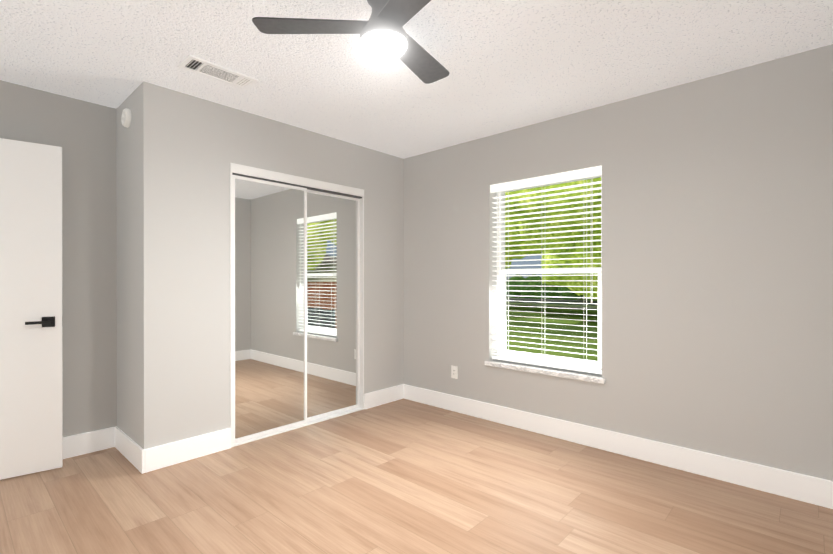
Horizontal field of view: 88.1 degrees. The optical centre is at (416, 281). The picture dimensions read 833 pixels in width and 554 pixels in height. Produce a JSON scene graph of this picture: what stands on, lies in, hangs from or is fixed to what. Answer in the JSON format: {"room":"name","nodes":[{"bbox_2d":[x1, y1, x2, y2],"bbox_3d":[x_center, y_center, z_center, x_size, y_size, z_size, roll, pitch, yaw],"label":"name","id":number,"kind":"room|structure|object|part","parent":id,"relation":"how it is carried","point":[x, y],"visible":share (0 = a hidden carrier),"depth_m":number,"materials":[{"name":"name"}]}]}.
{"room":"empty bedroom","nodes":[
{"label":"empty bedroom","id":0,"kind":"room"},
{"bbox_2d":[0,80,116,436],"bbox_3d":[-1.822,-0.030,3.586,0.120,2.440,3.480,0,0,43],"label":"wall","id":1,"kind":"structure","parent":0,"point":[82,133],"depth_m":2.98,"materials":[{"name":"grey paint"}]},
{"bbox_2d":[0,138,62,479],"bbox_3d":[-2.574,0.164,2.510,0.791,2.033,0.139,0,0,-37],"label":"entry door","id":2,"kind":"structure","parent":1,"relation":"in","point":[31,395],"depth_m":2.64,"materials":[{"name":"white wood"}]},
{"bbox_3d":[-2.341,0.252,2.687,0.137,0.064,0.139,0,0,-37],"label":"handle","id":3,"kind":"part","parent":2,"relation":"part of","materials":[{"name":"black metal"}]},
{"bbox_2d":[63,427,114,458],"bbox_3d":[-2.563,1.119,2.682,0.016,0.145,1.144,0,0,43],"label":"baseboard","id":4,"kind":"structure","parent":1,"relation":"attached to","point":[86,443],"depth_m":2.98,"materials":[{"name":"white wood"}]},
{"bbox_2d":[116,81,164,448],"bbox_3d":[-1.895,-0.029,2.946,0.638,2.440,0.120,0,0,43],"label":"wall","id":5,"kind":"structure","parent":0,"point":[140,180],"depth_m":2.76,"materials":[{"name":"grey paint"}]},
{"bbox_2d":[121,108,130,127],"bbox_3d":[-1.951,-1.098,2.889,0.124,0.124,0.037,0,0,43],"label":"smoke detector","id":6,"kind":"object","parent":5,"relation":"attached to","point":[126,118],"visible":1,"depth_m":2.86,"materials":[{"name":"white plastic"}]},
{"bbox_2d":[115,426,144,473],"bbox_3d":[-1.935,1.119,2.893,0.654,0.145,0.016,0,0,43],"label":"baseboard","id":7,"kind":"structure","parent":5,"relation":"attached to","point":[130,449],"depth_m":2.83,"materials":[{"name":"white wood"}]},
{"bbox_2d":[165,88,403,443],"bbox_3d":[-0.920,-0.030,3.625,0.120,2.440,2.200,0,0,43],"label":"wall","id":8,"kind":"structure","parent":0,"point":[207,142],"depth_m":3.04,"materials":[{"name":"grey paint"}]},
{"bbox_2d":[144,428,230,472],"bbox_3d":[-1.512,1.119,2.883,0.016,0.145,0.542,0,0,43],"label":"baseboard","id":9,"kind":"structure","parent":8,"relation":"attached to","point":[168,454],"depth_m":2.86,"materials":[{"name":"white wood"}]},
{"bbox_2d":[230,163,363,446],"bbox_3d":[-0.941,0.169,3.572,0.091,2.042,1.249,0,0,43],"label":"door frame","id":10,"kind":"structure","parent":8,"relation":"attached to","point":[267,174],"depth_m":3.50,"materials":[{"name":"white wood"}]},
{"bbox_2d":[235,179,303,438],"bbox_3d":[-1.125,0.199,3.343,0.005,1.892,0.580,0,0,43],"label":"mirror glass","id":11,"kind":"object","parent":10,"relation":"attached to","point":[269,307],"visible":1,"depth_m":3.32,"materials":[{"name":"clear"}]},
{"bbox_2d":[232,175,359,443],"bbox_3d":[-0.938,0.201,3.570,0.052,1.946,1.215,0,0,43],"label":"mirrored closet doors","id":12,"kind":"structure","parent":10,"relation":"attached to","point":[277,429],"depth_m":3.56,"materials":[{"name":"white metal"}]},
{"bbox_3d":[-1.126,0.202,3.344,0.022,1.946,0.628,0,0,43],"label":"closet mirror frame","id":13,"kind":"part","parent":12,"relation":"part of","materials":[{"name":"white metal"}]},
{"bbox_3d":[-0.750,0.201,3.797,0.022,1.946,0.628,0,0,43],"label":"closet mirror frame","id":14,"kind":"part","parent":12,"relation":"part of","materials":[{"name":"white metal"}]},
{"bbox_2d":[232,173,361,198],"bbox_3d":[-0.943,-0.778,3.573,0.074,0.013,1.217,0,0,43],"label":"track","id":15,"kind":"object","parent":10,"relation":"attached to","point":[332,192],"visible":0.57,"depth_m":3.55,"materials":[{"name":"grey metal"}]},
{"bbox_2d":[307,192,356,417],"bbox_3d":[-0.749,0.198,3.796,0.005,1.892,0.580,0,0,43],"label":"mirror glass","id":16,"kind":"object","parent":10,"relation":"attached to","point":[331,303],"visible":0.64,"depth_m":3.79,"materials":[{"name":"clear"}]},
{"bbox_2d":[364,384,403,408],"bbox_3d":[-0.304,1.117,4.197,0.016,0.145,0.529,0,0,43],"label":"baseboard","id":17,"kind":"structure","parent":8,"relation":"attached to","point":[382,396],"depth_m":4.17,"materials":[{"name":"white wood"}]},
{"bbox_2d":[0,398,832,553],"bbox_3d":[-0.325,1.253,2.266,4.115,0.120,3.800,0,0,43],"label":"floor","id":18,"kind":"structure","parent":0,"point":[403,476],"depth_m":2.34,"materials":[{"name":"laminate"}]},
{"bbox_2d":[0,0,832,158],"bbox_3d":[-0.308,-1.337,2.280,4.915,0.180,4.650,0,0,43],"label":"ceiling","id":19,"kind":"structure","parent":0,"point":[508,65],"depth_m":2.37,"materials":[{"name":"white paint"}]},
{"bbox_2d":[178,55,258,89],"bbox_3d":[-1.178,-1.242,2.578,0.180,0.011,0.400,0,0,43],"label":"ceiling vent","id":20,"kind":"object","parent":19,"relation":"in","point":[197,65],"visible":1,"depth_m":2.56,"materials":[{"name":"white plastic"}]},
{"bbox_2d":[252,0,448,83],"bbox_3d":[-0.059,-1.099,1.827,0.948,0.295,0.940,0,0,43],"label":"ceiling fan","id":21,"kind":"object","parent":19,"relation":"hanging from","point":[384,36],"visible":1,"depth_m":1.78,"materials":[{"name":"black"}]},
{"bbox_3d":[-0.428,-1.071,1.811,0.427,0.026,0.418,0,0,43],"label":"blade","id":22,"kind":"part","parent":21,"relation":"part of","materials":[{"name":"grey wood"}]},
{"bbox_3d":[0.009,-1.071,1.568,0.498,0.026,0.250,0,0,43],"label":"blade","id":23,"kind":"part","parent":21,"relation":"part of","materials":[{"name":"grey wood"}]},
{"bbox_3d":[-0.004,-1.072,2.076,0.235,0.026,0.499,0,0,43],"label":"blade","id":24,"kind":"part","parent":21,"relation":"part of","materials":[{"name":"grey wood"}]},
{"bbox_2d":[404,44,832,480],"bbox_3d":[0.893,-0.030,3.589,4.115,2.440,0.200,0,0,43],"label":"wall","id":25,"kind":"structure","parent":0,"point":[717,264],"depth_m":2.73,"materials":[{"name":"grey paint"}]},
{"bbox_2d":[451,365,457,378],"bbox_3d":[0.347,0.832,3.952,0.070,0.114,0.008,0,0,43],"label":"electrical outlet plate","id":26,"kind":"object","parent":25,"relation":"attached to","point":[454,371],"visible":1,"depth_m":3.95,"materials":[{"name":"white plastic"}]},
{"bbox_2d":[484,166,605,383],"bbox_3d":[1.022,-0.054,3.437,1.000,1.550,0.220,0,0,43],"label":"window","id":27,"kind":"structure","parent":25,"relation":"in","point":[503,353],"depth_m":3.41,"materials":[{"name":"white plastic"}]},
{"bbox_3d":[1.002,0.701,3.416,1.000,0.040,0.160,0,0,43],"label":"sill","id":28,"kind":"part","parent":27,"relation":"part of","materials":[{"name":"stone"}]},
{"bbox_3d":[1.081,-0.074,3.501,0.850,1.420,0.024,0,0,43],"label":"glass","id":29,"kind":"part","parent":27,"relation":"part of","materials":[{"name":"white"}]},
{"bbox_2d":[404,384,832,508],"bbox_3d":[1.061,1.118,3.290,3.221,0.145,0.016,0,0,43],"label":"baseboard","id":30,"kind":"structure","parent":25,"relation":"attached to","point":[801,487],"depth_m":2.83,"materials":[{"name":"white wood"}]},
{"label":"outside","id":31,"kind":"structure","parent":0,"visible":0},
{"bbox_2d":[507,297,597,360],"bbox_3d":[55.252,1.460,60.034,240.000,0.300,156.480,0,0,43],"label":"ground","id":32,"kind":"structure","parent":31,"point":[530,315],"depth_m":12.27,"materials":[{"name":"green plant"}]},
{"bbox_2d":[505,253,526,268],"bbox_3d":[7.566,-6.214,41.940,15.537,15.213,14.722,0,0,43],"label":"tree","id":33,"kind":"object","parent":32,"relation":"on","point":[514,257],"depth_m":42.10,"materials":[{"name":"green plant"}]},
{"bbox_2d":[507,274,596,299],"bbox_3d":[18.322,0.668,27.093,112.220,2.793,2.911,0,0,43],"label":"hedge","id":34,"kind":"object","parent":32,"relation":"on","point":[523,288],"depth_m":33.76,"materials":[{"name":"green plant"}]},
{"bbox_2d":[507,298,597,305],"bbox_3d":[18.539,1.371,20.079,240.000,0.020,7.000,0,0,43],"label":"road","id":35,"kind":"structure","parent":32,"relation":"on","point":[543,301],"depth_m":28.98,"materials":[{"name":"grey asphalt"}]},
{"bbox_2d":[507,302,597,308],"bbox_3d":[15.697,1.357,16.987,240.000,0.060,1.400,0,0,43],"label":"sidewalk","id":36,"kind":"structure","parent":32,"relation":"on","point":[554,305],"depth_m":23.89,"materials":[{"name":"concrete"}]},
{"bbox_2d":[505,177,600,299],"bbox_3d":[7.700,-4.214,14.767,11.880,11.308,12.760,0,0,43],"label":"tree","id":37,"kind":"object","parent":32,"relation":"on","point":[578,291],"depth_m":12.67,"materials":[{"name":"green plant"}]}
]}

